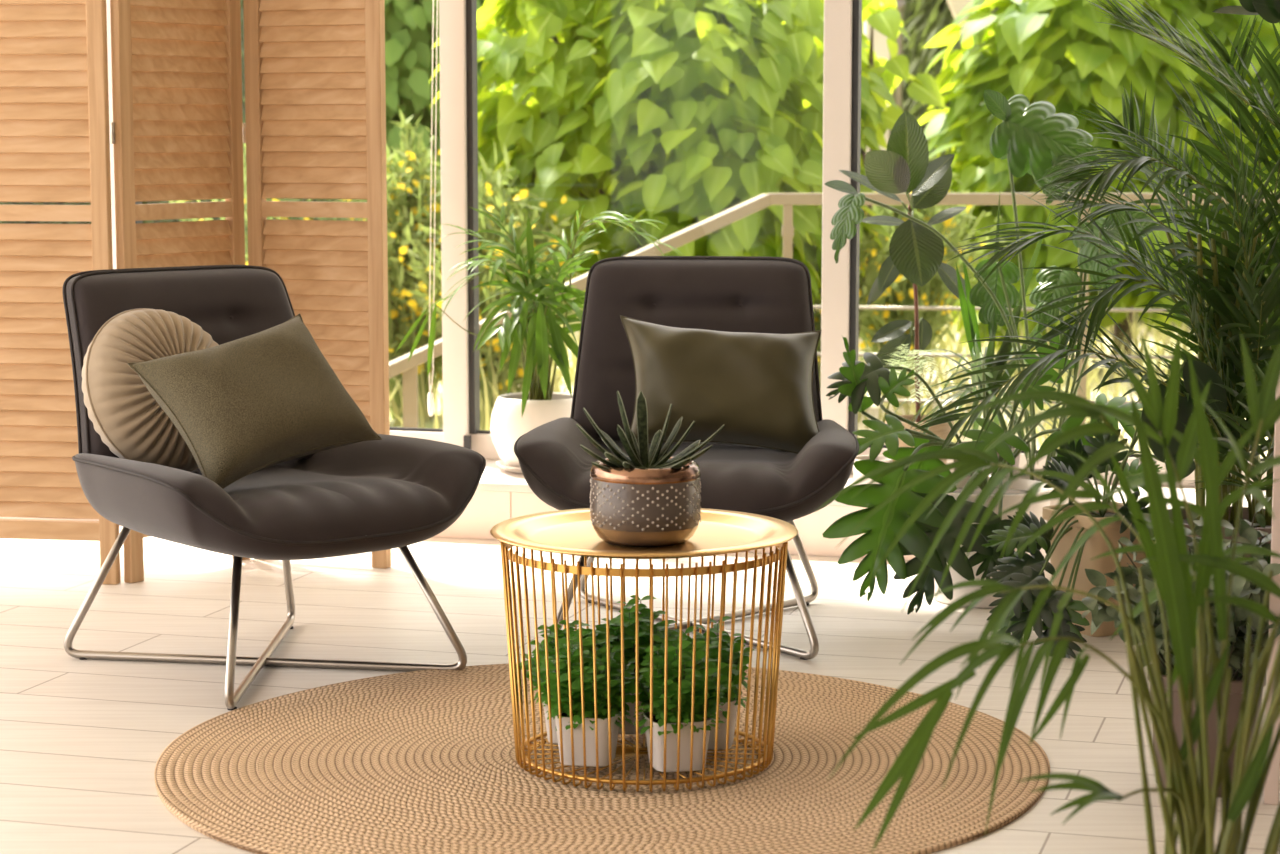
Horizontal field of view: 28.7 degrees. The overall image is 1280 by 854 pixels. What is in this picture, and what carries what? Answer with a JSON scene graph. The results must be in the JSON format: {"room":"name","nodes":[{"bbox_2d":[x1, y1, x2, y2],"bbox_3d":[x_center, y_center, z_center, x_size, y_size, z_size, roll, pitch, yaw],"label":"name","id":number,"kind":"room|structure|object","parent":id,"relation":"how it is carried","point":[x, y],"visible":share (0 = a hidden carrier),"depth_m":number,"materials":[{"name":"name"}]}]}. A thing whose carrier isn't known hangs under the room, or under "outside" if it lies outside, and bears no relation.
{"room":"sunroom","nodes":[
{"label":"sunroom","id":0,"kind":"room"},
{"bbox_2d":[58,490,914,559],"bbox_3d":[-0.261,0.264,6.899,7.800,0.253,0.566,2,7,16],"label":"window sill","id":1,"kind":"structure","parent":0,"point":[486,509],"depth_m":6.61,"materials":[{"name":"stone"}]},
{"bbox_2d":[476,459,1265,508],"bbox_3d":[-0.263,0.128,6.877,7.800,0.022,0.578,2,7,16],"label":"trim","id":2,"kind":"structure","parent":1,"relation":"on","point":[493,478],"depth_m":6.61,"materials":[{"name":"beige"}]},
{"bbox_2d":[496,460,522,473],"bbox_3d":[-0.274,0.108,6.860,0.242,0.022,0.242,0,7,0],"label":"saucer","id":3,"kind":"object","parent":2,"relation":"on","point":[501,463],"visible":0.26,"depth_m":6.79,"materials":[{"name":"beige ceramic"}]},
{"bbox_2d":[397,203,680,467],"bbox_3d":[-0.268,-0.243,6.801,0.773,0.712,0.419,0,7,0],"label":"potted palm","id":4,"kind":"object","parent":3,"relation":"on","point":[513,415],"visible":0.94,"depth_m":6.73,"materials":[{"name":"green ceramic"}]},
{"bbox_2d":[490,392,572,467],"bbox_3d":[-0.274,0.012,6.849,0.272,0.195,0.272,0,7,0],"label":"pot","id":5,"kind":"object","parent":4,"relation":"on","point":[508,424],"depth_m":6.75,"materials":[{"name":"beige ceramic"}]},
{"bbox_2d":[853,344,939,484],"bbox_3d":[0.629,-0.017,6.218,0.182,0.421,0.475,0,7,0],"label":"potted fern","id":6,"kind":"object","parent":2,"relation":"on","point":[856,473],"visible":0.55,"depth_m":6.14,"materials":[{"name":"plant"}]},
{"bbox_2d":[853,455,892,484],"bbox_3d":[0.596,0.125,6.419,0.108,0.092,0.108,0,7,0],"label":"pot","id":7,"kind":"object","parent":6,"relation":"on","point":[856,474],"depth_m":6.40,"materials":[{"name":"white ceramic"}]},
{"bbox_2d":[839,110,966,463],"bbox_3d":[0.698,-0.320,6.414,0.267,0.978,0.285,6,9,42],"label":"rubber plant","id":8,"kind":"object","parent":2,"relation":"on","point":[916,252],"visible":0.61,"depth_m":6.35,"materials":[{"name":"green plant"}]},
{"bbox_2d":[894,193,1083,476],"bbox_3d":[0.879,-0.207,6.299,0.497,0.780,0.471,2,7,15],"label":"potted plant","id":9,"kind":"object","parent":2,"relation":"on","point":[968,311],"visible":0.32,"depth_m":6.25,"materials":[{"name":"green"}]},
{"bbox_2d":[953,441,1019,476],"bbox_3d":[0.877,0.113,6.337,0.178,0.135,0.178,0,7,0],"label":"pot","id":10,"kind":"object","parent":9,"relation":"on","point":[1017,458],"depth_m":6.29,"materials":[{"name":"white ceramic"}]},
{"bbox_2d":[0,517,1279,853],"bbox_3d":[-0.350,0.723,3.589,7.700,0.120,8.558,0,7,0],"label":"floor","id":11,"kind":"structure","parent":0,"point":[82,742],"depth_m":5.18,"materials":[{"name":"beige wood"}]},
{"bbox_2d":[0,0,390,584],"bbox_3d":[-1.150,-0.627,6.060,1.037,1.980,0.286,-2,7,-19],"label":"folding screen","id":12,"kind":"object","parent":11,"relation":"on","point":[314,127],"visible":0.59,"depth_m":6.04,"materials":[{"name":"brown wood"}]},
{"bbox_2d":[62,265,485,710],"bbox_3d":[-0.761,0.092,5.029,0.714,0.796,0.756,-6,9,-40],"label":"lounge chair","id":13,"kind":"object","parent":11,"relation":"on","point":[391,492],"visible":0.77,"depth_m":4.97,"materials":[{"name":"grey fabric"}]},
{"bbox_2d":[82,308,218,471],"bbox_3d":[-0.970,-0.072,5.058,0.211,0.332,0.350,6,9,43],"label":"round cushion","id":14,"kind":"object","parent":13,"relation":"on","point":[127,418],"visible":0.52,"depth_m":4.95,"materials":[{"name":"beige fabric"}]},
{"bbox_2d":[127,313,381,488],"bbox_3d":[-0.748,-0.049,4.887,0.458,0.324,0.243,-6,9,-40],"label":"cushion","id":15,"kind":"object","parent":13,"relation":"on","point":[244,406],"visible":1,"depth_m":4.80,"materials":[{"name":"green fabric"}]},
{"bbox_2d":[154,663,1049,853],"bbox_3d":[-0.069,0.570,4.330,1.536,0.009,1.536,4,8,31],"label":"round rug","id":16,"kind":"object","parent":11,"relation":"on","point":[422,761],"visible":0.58,"depth_m":4.13,"materials":[{"name":"fabric"}]},
{"bbox_2d":[516,620,620,743],"bbox_3d":[-0.108,0.442,4.337,0.182,0.205,0.186,-6,9,-40],"label":"potted herb","id":17,"kind":"object","parent":16,"relation":"on","point":[600,632],"visible":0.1,"depth_m":4.33,"materials":[{"name":"white"}]},
{"bbox_2d":[543,702,557,743],"bbox_3d":[-0.115,0.501,4.349,0.103,0.085,0.103,1,7,8],"label":"pot","id":18,"kind":"object","parent":17,"relation":"on","point":[554,733],"depth_m":4.31,"materials":[{"name":"white ceramic"}]},
{"bbox_2d":[526,638,641,766],"bbox_3d":[-0.095,0.456,4.188,0.197,0.213,0.181,0,7,0],"label":"potted herb","id":19,"kind":"object","parent":16,"relation":"on","point":[601,653],"visible":0.81,"depth_m":4.15,"materials":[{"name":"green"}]},
{"bbox_2d":[555,711,619,766],"bbox_3d":[-0.087,0.519,4.200,0.103,0.085,0.103,1,7,10],"label":"pot","id":20,"kind":"object","parent":19,"relation":"on","point":[602,716],"depth_m":4.16,"materials":[{"name":"white ceramic"}]},
{"bbox_2d":[595,595,685,733],"bbox_3d":[-0.012,0.418,4.410,0.188,0.235,0.179,0,7,0],"label":"potted herb","id":21,"kind":"object","parent":16,"relation":"on","point":[629,614],"visible":0.29,"depth_m":4.38,"materials":[{"name":"white"}]},
{"bbox_2d":[618,693,645,733],"bbox_3d":[-0.007,0.492,4.424,0.103,0.085,0.103,0,7,-3],"label":"pot","id":22,"kind":"object","parent":21,"relation":"on","point":[629,728],"depth_m":4.38,"materials":[{"name":"white ceramic"}]},
{"bbox_2d":[490,508,797,791],"bbox_3d":[0.007,0.370,4.258,0.521,0.400,0.521,-4,8,-29],"label":"side table","id":23,"kind":"object","parent":16,"relation":"on","point":[570,531],"visible":0.74,"depth_m":4.13,"materials":[{"name":"gold metal"}]},
{"bbox_2d":[490,508,797,558],"bbox_3d":[0.007,0.181,4.236,0.521,0.019,0.521,0,7,0],"label":"tray","id":24,"kind":"object","parent":23,"relation":"on","point":[570,531],"depth_m":4.22,"materials":[{"name":"gold metal"}]},
{"bbox_2d":[576,391,724,546],"bbox_3d":[0.018,0.064,4.176,0.244,0.255,0.186,0,7,0],"label":"potted succulent","id":25,"kind":"object","parent":23,"relation":"on","point":[645,497],"visible":1,"depth_m":4.12,"materials":[{"name":"brown ceramic"}]},
{"bbox_2d":[590,457,700,531],"bbox_3d":[0.009,0.110,4.182,0.187,0.104,0.187,0,7,0],"label":"pot","id":26,"kind":"object","parent":25,"relation":"on","point":[628,494],"depth_m":4.11,"materials":[{"name":"grey ceramic"}]},
{"bbox_2d":[630,635,734,771],"bbox_3d":[0.060,0.456,4.160,0.151,0.219,0.186,-5,8,-36],"label":"potted herb","id":27,"kind":"object","parent":16,"relation":"on","point":[687,648],"visible":0.81,"depth_m":4.12,"materials":[{"name":"white"}]},
{"bbox_2d":[643,712,710,771],"bbox_3d":[0.062,0.523,4.165,0.103,0.085,0.103,-2,7,-13],"label":"pot","id":28,"kind":"object","parent":27,"relation":"on","point":[658,717],"depth_m":4.12,"materials":[{"name":"white ceramic"}]},
{"bbox_2d":[662,616,754,749],"bbox_3d":[0.110,0.437,4.310,0.177,0.222,0.196,0,7,0],"label":"potted herb","id":29,"kind":"object","parent":16,"relation":"on","point":[725,646],"visible":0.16,"depth_m":4.28,"materials":[{"name":"white"}]},
{"bbox_2d":[707,700,737,749],"bbox_3d":[0.117,0.505,4.314,0.103,0.085,0.103,1,7,7],"label":"pot","id":30,"kind":"object","parent":29,"relation":"on","point":[721,745],"depth_m":4.27,"materials":[{"name":"white ceramic"}]},
{"bbox_2d":[514,256,858,659],"bbox_3d":[0.111,0.047,5.405,0.714,0.796,0.756,0,7,4],"label":"lounge chair","id":31,"kind":"object","parent":11,"relation":"on","point":[752,294],"visible":0.5,"depth_m":5.59,"materials":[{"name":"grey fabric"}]},
{"bbox_2d":[620,315,821,453],"bbox_3d":[0.180,-0.084,5.357,0.446,0.302,0.224,0,7,0],"label":"cushion","id":32,"kind":"object","parent":31,"relation":"on","point":[759,386],"visible":0.91,"depth_m":5.28,"materials":[{"name":"green fabric"}]},
{"bbox_2d":[822,326,1142,613],"bbox_3d":[0.764,0.088,5.676,0.639,0.650,0.640,5,9,39],"label":"philodendron","id":33,"kind":"object","parent":11,"relation":"on","point":[880,530],"visible":0.7,"depth_m":5.55,"materials":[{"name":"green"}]},
{"bbox_2d":[825,89,1153,580],"bbox_3d":[0.824,-0.221,6.042,0.792,1.179,0.293,-1,7,-4],"label":"potted plant","id":34,"kind":"object","parent":11,"relation":"on","point":[1032,138],"visible":0.53,"depth_m":5.99,"materials":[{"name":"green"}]},
{"bbox_2d":[989,469,1093,580],"bbox_3d":[0.979,0.241,6.101,0.260,0.247,0.260,0,7,0],"label":"pot","id":35,"kind":"object","parent":34,"relation":"on","point":[1054,501],"depth_m":6.01,"materials":[{"name":"white ceramic"}]},
{"bbox_2d":[815,330,1279,853],"bbox_3d":[0.519,0.308,2.925,0.639,0.861,0.609,0,7,0],"label":"areca palm","id":36,"kind":"object","parent":11,"relation":"on","point":[1189,794],"visible":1,"depth_m":2.80,"materials":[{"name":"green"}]},
{"bbox_2d":[911,0,1279,556],"bbox_3d":[1.064,-0.223,5.139,0.859,1.393,0.916,3,7,20],"label":"areca palm","id":37,"kind":"object","parent":11,"relation":"on","point":[1238,295],"visible":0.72,"depth_m":5.16,"materials":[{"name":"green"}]},
{"bbox_2d":[1169,506,1271,556],"bbox_3d":[1.254,0.323,5.325,0.308,0.267,0.308,0,7,0],"label":"pot","id":38,"kind":"object","parent":37,"relation":"on","point":[1230,515],"depth_m":5.29,"materials":[{"name":"white ceramic"}]},
{"bbox_2d":[981,360,1226,657],"bbox_3d":[0.954,0.165,5.313,0.467,0.659,0.488,0,7,0],"label":"plant","id":39,"kind":"object","parent":11,"relation":"on","point":[1028,570],"visible":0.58,"depth_m":5.32,"materials":[{"name":"green plant"}]},
{"bbox_2d":[1082,497,1279,796],"bbox_3d":[0.951,0.352,4.126,0.473,0.490,0.382,0,7,0],"label":"leafy potted plant","id":40,"kind":"object","parent":11,"relation":"on","point":[1242,588],"visible":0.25,"depth_m":4.06,"materials":[{"name":"green plant"}]},
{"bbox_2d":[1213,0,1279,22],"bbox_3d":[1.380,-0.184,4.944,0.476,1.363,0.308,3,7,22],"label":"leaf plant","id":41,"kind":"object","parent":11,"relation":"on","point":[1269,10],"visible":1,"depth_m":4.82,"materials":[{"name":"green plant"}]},
{"bbox_2d":[1263,379,1279,804],"bbox_3d":[1.231,0.235,4.104,0.380,0.728,0.324,2,7,14],"label":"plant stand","id":42,"kind":"object","parent":11,"relation":"on","point":[1271,788],"visible":0.39,"depth_m":4.00,"materials":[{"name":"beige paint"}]},
{"bbox_2d":[934,477,1052,608],"bbox_3d":[0.800,0.267,5.792,0.308,0.267,0.308,0,7,0],"label":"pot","id":43,"kind":"object","parent":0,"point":[1019,487],"depth_m":5.69,"materials":[{"name":"white"}]},
{"bbox_3d":[-0.208,-2.492,6.754,7.521,0.279,2.359,0,7,0],"label":"wall","id":44,"kind":"structure","parent":0,"visible":0},
{"bbox_2d":[106,0,442,441],"bbox_3d":[-1.055,-1.154,7.131,1.047,2.465,0.075,2,7,16],"label":"window","id":45,"kind":"structure","parent":44,"relation":"in","point":[423,433],"depth_m":7.26,"materials":[{"name":"beige"}]},
{"bbox_2d":[439,0,501,459],"bbox_3d":[-0.028,-1.118,6.829,1.092,2.465,0.075,2,7,16],"label":"window","id":46,"kind":"structure","parent":44,"relation":"in","point":[457,18],"depth_m":7.01,"materials":[{"name":"beige"}]},
{"bbox_2d":[428,0,437,415],"bbox_3d":[-0.574,-0.724,6.941,0.045,1.398,0.017,0,7,0],"label":"blind cord","id":47,"kind":"object","parent":46,"relation":"hanging from","point":[430,394],"visible":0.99,"depth_m":6.95,"materials":[{"name":"white plastic"}]},
{"bbox_2d":[821,0,1266,486],"bbox_3d":[1.116,-1.078,6.493,1.292,2.465,0.075,2,7,16],"label":"window","id":48,"kind":"structure","parent":44,"relation":"in","point":[842,18],"depth_m":6.69,"materials":[{"name":"beige"}]},
{"label":"outside","id":49,"kind":"structure","parent":0,"visible":0},
{"bbox_2d":[389,298,1267,457],"bbox_3d":[3.000,-2.137,29.956,60.000,0.200,46.000,0,7,0],"label":"ground","id":50,"kind":"structure","parent":49,"point":[875,411],"depth_m":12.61,"materials":[{"name":"beige plant"}]},
{"bbox_2d":[0,0,246,223],"bbox_3d":[-4.817,-2.945,20.340,4.306,5.749,2.279,0,7,4],"label":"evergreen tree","id":51,"kind":"object","parent":50,"relation":"on","point":[241,10],"visible":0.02,"depth_m":19.94,"materials":[{"name":"green plant"}]},
{"bbox_2d":[173,0,245,218],"bbox_3d":[-3.337,-3.316,23.251,3.890,5.759,2.231,0,7,0],"label":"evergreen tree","id":52,"kind":"object","parent":50,"relation":"on","point":[242,56],"visible":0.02,"depth_m":22.55,"materials":[{"name":"green plant"}]},
{"bbox_2d":[169,99,434,308],"bbox_3d":[-1.521,-0.829,11.161,1.231,1.627,0.768,-1,7,-4],"label":"bush","id":53,"kind":"object","parent":50,"relation":"on","point":[409,155],"visible":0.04,"depth_m":11.11,"materials":[{"name":"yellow plant"}]},
{"bbox_2d":[349,108,506,419],"bbox_3d":[-1.031,-0.742,11.379,1.177,1.404,0.774,-1,7,-5],"label":"bush","id":54,"kind":"object","parent":50,"relation":"on","point":[401,318],"visible":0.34,"depth_m":11.28,"materials":[{"name":"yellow plant"}]},
{"bbox_2d":[314,0,573,311],"bbox_3d":[-1.560,-2.317,17.650,2.402,4.541,2.146,4,8,28],"label":"foliage","id":55,"kind":"object","parent":50,"relation":"on","point":[408,23],"visible":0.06,"depth_m":16.85,"materials":[{"name":"green plant"}]},
{"bbox_2d":[388,142,600,429],"bbox_3d":[-0.616,-0.628,11.007,0.875,1.264,0.828,-5,8,-35],"label":"bush","id":56,"kind":"object","parent":50,"relation":"on","point":[487,200],"visible":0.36,"depth_m":10.91,"materials":[{"name":"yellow plant"}]},
{"bbox_2d":[550,35,610,197],"bbox_3d":[-0.691,-3.039,20.278,3.844,5.971,2.271,0,7,0],"label":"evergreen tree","id":57,"kind":"object","parent":50,"relation":"on","point":[554,38],"visible":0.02,"depth_m":19.66,"materials":[{"name":"green plant"}]},
{"bbox_2d":[428,0,897,309],"bbox_3d":[0.109,-1.263,11.500,2.156,2.413,1.583,0,7,0],"label":"foliage","id":58,"kind":"object","parent":50,"relation":"on","point":[663,111],"visible":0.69,"depth_m":11.06,"materials":[{"name":"green plant"}]},
{"bbox_2d":[693,0,908,217],"bbox_3d":[1.103,-3.576,22.942,4.051,6.564,2.233,0,7,0],"label":"evergreen tree","id":59,"kind":"object","parent":50,"relation":"on","point":[723,16],"visible":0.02,"depth_m":22.34,"materials":[{"name":"green plant"}]},
{"bbox_2d":[389,193,1279,427],"bbox_3d":[0.795,-0.217,9.446,3.728,1.319,0.575,-2,7,-14],"label":"stair railing","id":60,"kind":"object","parent":50,"relation":"on","point":[409,369],"visible":0.42,"depth_m":9.54,"materials":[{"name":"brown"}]},
{"bbox_2d":[813,215,904,395],"bbox_3d":[0.805,-0.689,11.779,0.920,1.202,0.849,-6,9,-42],"label":"bush","id":61,"kind":"object","parent":50,"relation":"on","point":[872,266],"visible":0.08,"depth_m":11.72,"materials":[{"name":"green plant"}]},
{"bbox_2d":[858,2,889,362],"bbox_3d":[1.237,-2.168,13.036,0.200,3.900,0.200,0,7,0],"label":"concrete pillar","id":62,"kind":"structure","parent":50,"relation":"on","point":[880,47],"depth_m":12.99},
{"bbox_2d":[889,0,905,135],"bbox_3d":[1.337,-2.158,13.037,0.096,3.820,0.096,0,7,0],"label":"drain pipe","id":63,"kind":"object","parent":62,"relation":"attached to","point":[897,94],"visible":0.22,"depth_m":13.03,"materials":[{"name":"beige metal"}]},
{"bbox_2d":[859,0,946,333],"bbox_3d":[1.068,-1.069,11.704,0.543,1.976,0.522,-4,8,-30],"label":"foliage","id":64,"kind":"object","parent":50,"relation":"on","point":[886,19],"visible":0.29,"depth_m":11.57,"materials":[{"name":"green plant"}]},
{"bbox_2d":[860,0,951,155],"bbox_3d":[2.339,-3.249,20.067,3.817,6.590,2.252,0,7,0],"label":"evergreen tree","id":65,"kind":"object","parent":50,"relation":"on","point":[942,5],"visible":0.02,"depth_m":19.34,"materials":[{"name":"green plant"}]},
{"bbox_2d":[858,145,1015,397],"bbox_3d":[1.289,-0.770,12.146,1.102,1.275,0.836,0,7,0],"label":"bush","id":66,"kind":"object","parent":50,"relation":"on","point":[932,292],"visible":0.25,"depth_m":12.09,"materials":[{"name":"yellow plant"}]},
{"bbox_2d":[903,0,1279,325],"bbox_3d":[3.415,-2.921,17.389,4.246,6.530,2.262,1,7,5],"label":"evergreen tree","id":67,"kind":"object","parent":50,"relation":"on","point":[929,32],"visible":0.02,"depth_m":17.31,"materials":[{"name":"green plant"}]},
{"bbox_2d":[918,0,1279,363],"bbox_3d":[2.713,-1.590,13.556,2.725,2.602,1.691,0,7,0],"label":"foliage","id":68,"kind":"object","parent":50,"relation":"on","point":[1032,42],"visible":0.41,"depth_m":13.13,"materials":[{"name":"green plant"}]},
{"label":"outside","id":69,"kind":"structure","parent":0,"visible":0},
{"bbox_2d":[946,0,990,51],"bbox_3d":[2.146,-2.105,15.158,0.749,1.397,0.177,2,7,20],"label":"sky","id":70,"kind":"structure","parent":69,"point":[956,6],"depth_m":15.11,"materials":[{"name":"beige"}]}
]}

